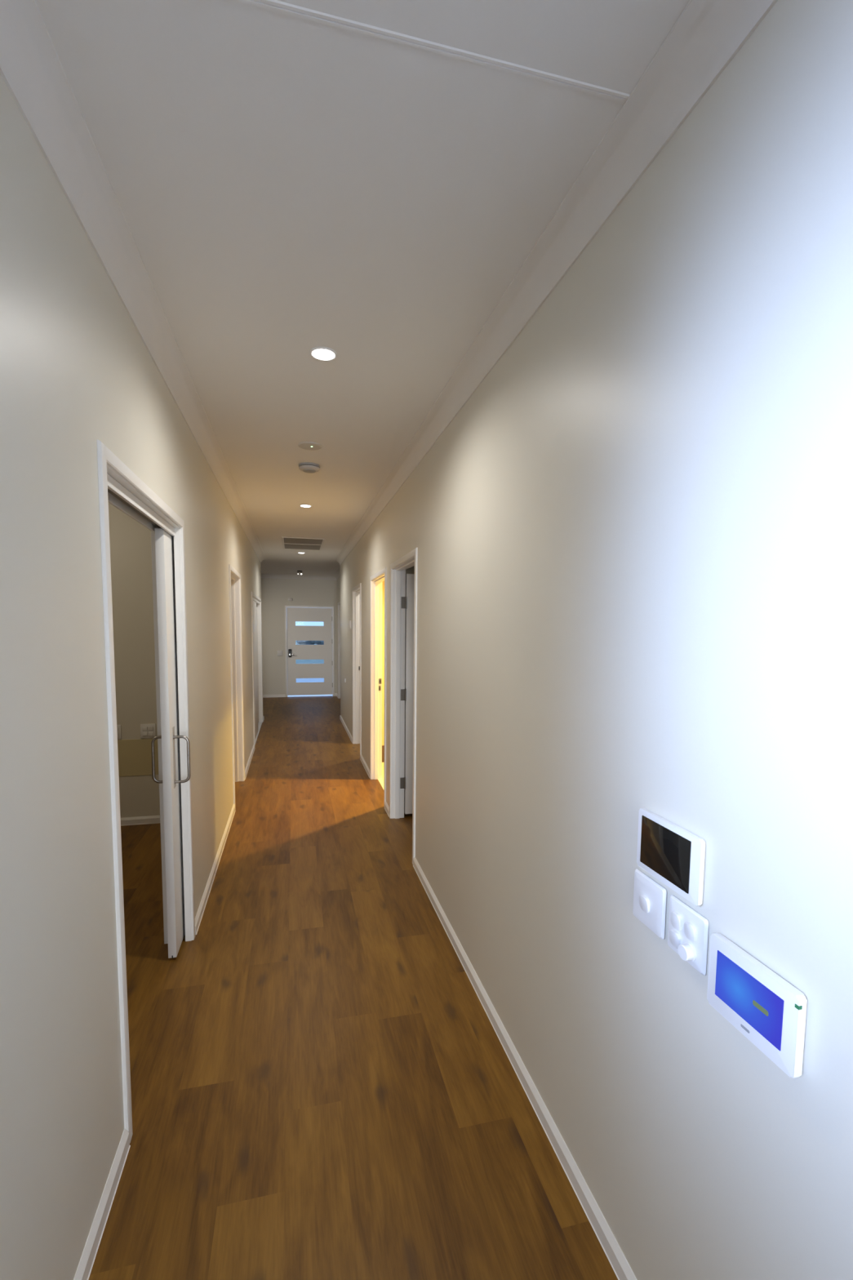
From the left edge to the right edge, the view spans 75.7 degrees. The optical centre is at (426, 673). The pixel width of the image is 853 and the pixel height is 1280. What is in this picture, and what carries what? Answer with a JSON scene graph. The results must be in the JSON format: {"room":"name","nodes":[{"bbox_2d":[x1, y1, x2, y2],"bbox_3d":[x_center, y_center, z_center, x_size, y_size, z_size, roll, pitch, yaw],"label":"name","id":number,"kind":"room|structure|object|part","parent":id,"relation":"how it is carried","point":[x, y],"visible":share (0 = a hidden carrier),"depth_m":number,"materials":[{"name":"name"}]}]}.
{"room":"home hallway","nodes":[
{"label":"home hallway","id":0,"kind":"room"},
{"bbox_2d":[0,73,263,1279],"bbox_3d":[-1.749,-0.168,4.725,0.130,2.741,9.600,-1,5,-14],"label":"wall","id":1,"kind":"structure","parent":0,"point":[76,370],"depth_m":1.29,"materials":[{"name":"grey paint"}]},
{"bbox_2d":[97,439,195,1142],"bbox_3d":[-1.230,0.320,2.647,0.168,2.130,2.149,-1,5,-14],"label":"door","id":2,"kind":"structure","parent":1,"relation":"in","point":[119,486],"depth_m":2.57,"materials":[{"name":"white paint"}]},
{"bbox_3d":[-1.279,0.411,2.618,0.057,0.239,0.022,-1,5,-14],"label":"pull handle","id":3,"kind":"part","parent":2,"relation":"part of","materials":[{"name":"metal"}]},
{"bbox_3d":[-1.325,0.322,3.007,0.038,2.040,0.900,-1,5,-14],"label":"panel","id":4,"kind":"part","parent":2,"relation":"part of","materials":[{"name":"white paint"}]},
{"bbox_3d":[-1.218,0.405,2.652,0.003,0.296,0.045,-1,5,-14],"label":"plate","id":5,"kind":"part","parent":2,"relation":"part of","materials":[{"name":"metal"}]},
{"bbox_3d":[-1.182,0.415,2.657,0.073,0.242,0.022,-1,5,-14],"label":"pull handle","id":6,"kind":"part","parent":2,"relation":"part of","materials":[{"name":"metal"}]},
{"bbox_2d":[73,715,264,1279],"bbox_3d":[-2.895,1.179,4.573,2.488,0.061,9.616,-1,5,-14],"label":"baseboard","id":7,"kind":"structure","parent":1,"relation":"attached to","point":[83,1271],"depth_m":1.56,"materials":[{"name":"white paint"}]},
{"bbox_2d":[228,564,244,808],"bbox_3d":[-1.850,0.099,5.181,0.142,2.130,0.985,-1,5,-14],"label":"door","id":8,"kind":"structure","parent":1,"relation":"in","point":[234,577],"depth_m":5.59,"materials":[{"name":"white paint"}]},
{"bbox_2d":[251,591,262,745],"bbox_3d":[-2.563,-0.118,8.131,0.142,2.050,2.030,-1,5,-14],"label":"door","id":9,"kind":"structure","parent":1,"relation":"in","point":[255,600],"depth_m":8.21,"materials":[{"name":"white paint"}]},
{"bbox_3d":[-2.435,-0.054,7.741,0.028,1.959,1.096,-1,5,-14],"label":"sliding panel","id":10,"kind":"part","parent":9,"relation":"part of","materials":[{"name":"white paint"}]},
{"bbox_3d":[-2.683,-0.130,8.605,0.028,1.959,0.946,-1,5,-14],"label":"sliding panel","id":11,"kind":"part","parent":9,"relation":"part of","materials":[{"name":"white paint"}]},
{"bbox_2d":[108,502,159,817],"bbox_3d":[-3.006,-0.138,4.237,2.543,2.741,0.100,-1,5,-14],"label":"wall","id":12,"kind":"structure","parent":0,"point":[131,551],"depth_m":4.34,"materials":[{"name":"grey paint"}]},
{"bbox_2d":[116,724,121,738],"bbox_3d":[-2.484,0.467,4.355,0.112,0.115,0.018,-1,5,-14],"label":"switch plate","id":13,"kind":"object","parent":12,"relation":"attached to","point":[118,726],"visible":0.27,"depth_m":4.36,"materials":[{"name":"white plastic"}]},
{"bbox_2d":[117,738,158,776],"bbox_3d":[-2.914,0.683,4.276,2.323,0.296,0.006,-1,5,-14],"label":"wall panel","id":14,"kind":"object","parent":12,"relation":"attached to","point":[135,756],"visible":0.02,"depth_m":4.41,"materials":[{"name":"yellow laminate"}]},
{"bbox_2d":[120,815,159,826],"bbox_3d":[-3.005,1.202,4.294,2.543,0.061,0.016,-1,5,-14],"label":"baseboard","id":15,"kind":"structure","parent":12,"relation":"attached to","point":[151,819],"depth_m":4.46,"materials":[{"name":"white paint"}]},
{"bbox_2d":[140,724,155,737],"bbox_3d":[-2.238,0.464,4.414,0.112,0.115,0.018,-1,5,-14],"label":"switch plate","id":16,"kind":"object","parent":12,"relation":"attached to","point":[147,731],"visible":0.94,"depth_m":4.41,"materials":[{"name":"white plastic"}]},
{"bbox_2d":[261,577,337,694],"bbox_3d":[-3.942,-0.825,12.215,4.075,2.741,0.140,-1,5,-14],"label":"wall","id":17,"kind":"structure","parent":0,"point":[275,593],"depth_m":12.31,"materials":[{"name":"grey paint"}]},
{"bbox_2d":[277,650,282,655],"bbox_3d":[-3.289,-0.452,12.324,0.116,0.120,0.018,-1,5,-14],"label":"light switch","id":18,"kind":"object","parent":17,"relation":"attached to","point":[279,652],"visible":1,"depth_m":12.32,"materials":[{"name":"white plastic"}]},
{"bbox_2d":[262,693,337,697],"bbox_3d":[-3.949,0.532,12.072,3.965,0.061,0.363,-1,5,-14],"label":"baseboard","id":19,"kind":"structure","parent":17,"relation":"attached to","point":[335,694],"depth_m":12.38,"materials":[{"name":"white paint"}]},
{"bbox_2d":[284,604,334,697],"bbox_3d":[-2.675,-0.497,12.598,1.092,2.086,0.367,-1,5,-14],"label":"door","id":20,"kind":"structure","parent":17,"relation":"in","point":[325,614],"depth_m":12.49,"materials":[{"name":"white paint"}]},
{"bbox_3d":[-2.696,0.525,12.732,1.012,0.026,0.270,-1,5,-14],"label":"sill","id":21,"kind":"part","parent":20,"relation":"part of","materials":[{"name":"metal"}]},
{"bbox_2d":[337,577,340,693],"bbox_3d":[-1.634,-0.709,11.104,0.110,2.741,3.113,-1,5,-14],"label":"wall","id":22,"kind":"structure","parent":0,"point":[339,579],"depth_m":12.35,"materials":[{"name":"grey paint"}]},
{"bbox_2d":[337,601,340,698],"bbox_3d":[-1.802,-0.462,11.785,0.122,2.130,1.010,-1,5,-14],"label":"door","id":23,"kind":"structure","parent":22,"relation":"in","point":[339,603],"depth_m":12.21,"materials":[{"name":"white paint"}]},
{"bbox_2d":[88,696,617,1279],"bbox_3d":[-1.048,1.299,4.410,6.800,0.124,17.013,-1,5,-14],"label":"floor","id":24,"kind":"structure","parent":0,"point":[322,1087],"depth_m":1.98,"materials":[{"name":"brown wood"}]},
{"bbox_2d":[35,0,689,575],"bbox_3d":[-1.021,-1.539,4.168,6.800,0.100,17.013,-1,5,-14],"label":"ceiling","id":25,"kind":"structure","parent":0,"point":[285,186],"depth_m":1.40,"materials":[{"name":"paint"}]},
{"bbox_2d":[281,536,324,550],"bbox_3d":[-1.702,-1.780,7.559,0.540,0.011,1.080,-1,5,-14],"label":"ceiling vent","id":26,"kind":"object","parent":25,"relation":"in","point":[288,543],"visible":1,"depth_m":7.49,"materials":[{"name":"white plastic"}]},
{"bbox_2d":[284,543,320,550],"bbox_3d":[-1.765,-1.804,7.820,0.496,0.008,0.496,-1,5,-14],"label":"grille","id":27,"kind":"object","parent":26,"relation":"attached to","point":[287,546],"depth_m":7.85,"materials":[{"name":"grey metal"}]},
{"bbox_2d":[284,537,323,544],"bbox_3d":[-1.639,-1.758,7.297,0.496,0.008,0.496,-1,5,-14],"label":"grille","id":28,"kind":"object","parent":26,"relation":"attached to","point":[286,540],"depth_m":7.28,"materials":[{"name":"grey metal"}]},
{"bbox_2d":[299,504,311,507],"bbox_3d":[-1.135,-1.570,5.158,0.113,0.008,0.113,-1,5,-14],"label":"recessed light","id":29,"kind":"object","parent":25,"relation":"in","point":[301,505],"visible":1,"depth_m":5.13,"materials":[{"name":"white plastic"}]},
{"bbox_2d":[298,462,319,473],"bbox_3d":[-0.824,-1.441,3.867,0.150,0.042,0.150,-1,5,-14],"label":"smoke detector","id":30,"kind":"object","parent":25,"relation":"attached to","point":[310,468],"visible":1,"depth_m":3.82,"materials":[{"name":"grey plastic"}]},
{"bbox_2d":[297,441,322,450],"bbox_3d":[-0.729,-1.418,3.438,0.148,0.012,0.148,-1,5,-14],"label":"ceiling sensor","id":31,"kind":"object","parent":25,"relation":"attached to","point":[310,446],"visible":1,"depth_m":3.42,"materials":[{"name":"plastic"}]},
{"bbox_2d":[309,346,337,360],"bbox_3d":[-0.426,-1.318,2.272,0.113,0.008,0.113,-1,5,-14],"label":"recessed light","id":32,"kind":"object","parent":25,"relation":"in","point":[322,353],"visible":1,"depth_m":2.26,"materials":[{"name":"white plastic"}]},
{"bbox_2d":[311,349,334,359],"bbox_3d":[-0.426,-1.317,2.272,0.092,0.008,0.092,-1,5,-14],"label":"diffuser","id":33,"kind":"object","parent":32,"relation":"attached to","point":[319,354],"depth_m":2.26,"materials":[{"name":"white plastic"}]},
{"bbox_2d":[235,0,630,102],"bbox_3d":[-0.129,-1.213,1.032,1.143,0.002,0.018,-1,5,-14],"label":"trim","id":34,"kind":"structure","parent":25,"relation":"attached to","point":[273,5],"depth_m":1.06,"materials":[{"name":"paint"}]},
{"bbox_2d":[382,580,384,745],"bbox_3d":[0.528,-0.318,6.750,2.404,2.741,0.100,-1,5,-14],"label":"wall","id":35,"kind":"structure","parent":0,"point":[383,582],"depth_m":6.46,"materials":[{"name":"beige paint"}]},
{"bbox_2d":[382,745,384,762],"bbox_3d":[0.481,0.948,6.791,2.304,0.201,0.012,-1,5,-14],"label":"baseboard","id":36,"kind":"structure","parent":35,"relation":"attached to","point":[383,746],"depth_m":6.54,"materials":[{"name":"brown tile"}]},
{"bbox_2d":[404,565,414,791],"bbox_3d":[0.948,-0.167,5.016,2.404,2.741,0.100,-1,5,-14],"label":"wall","id":37,"kind":"structure","parent":0,"point":[411,570],"depth_m":4.65,"materials":[{"name":"beige paint"}]},
{"bbox_2d":[340,0,852,1279],"bbox_3d":[0.241,0.000,2.970,0.289,2.741,13.640,-1,5,-14],"label":"wall","id":38,"kind":"structure","parent":0,"point":[633,538],"depth_m":1.17,"materials":[{"name":"grey paint"}]},
{"bbox_2d":[349,620,351,628],"bbox_3d":[-1.069,-0.686,7.715,0.022,0.116,0.075,-1,5,-14],"label":"wall control","id":39,"kind":"object","parent":38,"relation":"attached to","point":[350,621],"visible":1,"depth_m":7.68,"materials":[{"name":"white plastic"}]},
{"bbox_2d":[351,582,361,755],"bbox_3d":[-0.849,-0.053,7.087,0.122,2.130,0.935,-1,5,-14],"label":"door","id":40,"kind":"structure","parent":38,"relation":"in","point":[356,591],"depth_m":7.46,"materials":[{"name":"white paint"}]},
{"bbox_2d":[369,567,386,806],"bbox_3d":[-0.421,0.101,5.317,0.122,2.130,0.980,-1,5,-14],"label":"door","id":41,"kind":"structure","parent":38,"relation":"in","point":[375,580],"depth_m":5.72,"materials":[{"name":"white paint"}]},
{"bbox_2d":[0,0,777,580],"bbox_3d":[-2.004,-1.432,3.909,3.965,0.089,16.753,-1,5,-14],"label":"crown molding","id":42,"kind":"structure","parent":38,"relation":"attached to","point":[707,35],"depth_m":1.37,"materials":[{"name":"paint"}]},
{"bbox_2d":[389,547,417,863],"bbox_3d":[0.277,0.200,4.237,0.970,2.130,0.983,-1,5,-14],"label":"door","id":43,"kind":"structure","parent":38,"relation":"in","point":[403,586],"depth_m":4.55,"materials":[{"name":"white paint"}]},
{"bbox_2d":[339,715,637,1279],"bbox_3d":[-0.034,1.263,3.902,0.194,0.061,15.360,-1,5,-14],"label":"baseboard","id":44,"kind":"structure","parent":38,"relation":"attached to","point":[612,1250],"depth_m":1.81,"materials":[{"name":"white paint"}]},
{"bbox_2d":[632,868,666,939],"bbox_3d":[0.503,0.523,1.250,0.021,0.116,0.111,-1,5,-14],"label":"light switch","id":45,"kind":"object","parent":38,"relation":"attached to","point":[650,897],"visible":1,"depth_m":1.24,"materials":[{"name":"white plastic"}]},
{"bbox_2d":[636,808,705,906],"bbox_3d":[0.520,0.386,1.178,0.017,0.136,0.200,-1,5,-14],"label":"control panel","id":46,"kind":"object","parent":38,"relation":"attached to","point":[669,852],"visible":1,"depth_m":1.16,"materials":[{"name":"white plastic"}]},
{"bbox_2d":[667,894,708,975],"bbox_3d":[0.527,0.535,1.128,0.031,0.116,0.111,-1,5,-14],"label":"light switch","id":47,"kind":"object","parent":38,"relation":"attached to","point":[688,930],"visible":1,"depth_m":1.11,"materials":[{"name":"white plastic"}]},
{"bbox_3d":[0.525,0.563,1.110,0.019,0.035,0.035,-1,5,-14],"label":"dimmer knob","id":48,"kind":"part","parent":47,"relation":"part of","materials":[{"name":"white plastic"}]},
{"bbox_2d":[706,933,807,1078],"bbox_3d":[0.571,0.569,0.959,0.024,0.139,0.190,-1,5,-14],"label":"wall control panel","id":49,"kind":"object","parent":38,"relation":"attached to","point":[769,1011],"visible":1,"depth_m":0.94,"materials":[{"name":"white plastic"}]},
{"label":"outside","id":50,"kind":"structure","parent":0,"visible":0},
{"bbox_2d":[287,678,324,695],"bbox_3d":[0.100,1.856,-0.330,80.000,0.200,49.000,-1,5,-14],"label":"ground","id":51,"kind":"structure","parent":50,"point":[298,680],"depth_m":17.28,"materials":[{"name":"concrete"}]},
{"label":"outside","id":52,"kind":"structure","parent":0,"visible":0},
{"bbox_2d":[295,640,324,663],"bbox_3d":[-11.028,-2.151,45.674,120.000,0.180,46.000,-1,5,-14],"label":"lawn","id":53,"kind":"structure","parent":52,"point":[298,661],"depth_m":26.62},
{"bbox_2d":[297,640,315,644],"bbox_3d":[-10.045,-2.882,46.823,2.202,1.161,2.258,-1,5,-14],"label":"shrub","id":54,"kind":"object","parent":53,"relation":"on","point":[300,642],"visible":0.3,"depth_m":46.08,"materials":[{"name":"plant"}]},
{"bbox_2d":[311,640,324,644],"bbox_3d":[-7.844,-2.867,44.302,2.786,1.689,2.348,2,5,17],"label":"shrub","id":55,"kind":"object","parent":53,"relation":"on","point":[317,642],"visible":0.04,"depth_m":44.07,"materials":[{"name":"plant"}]}
]}

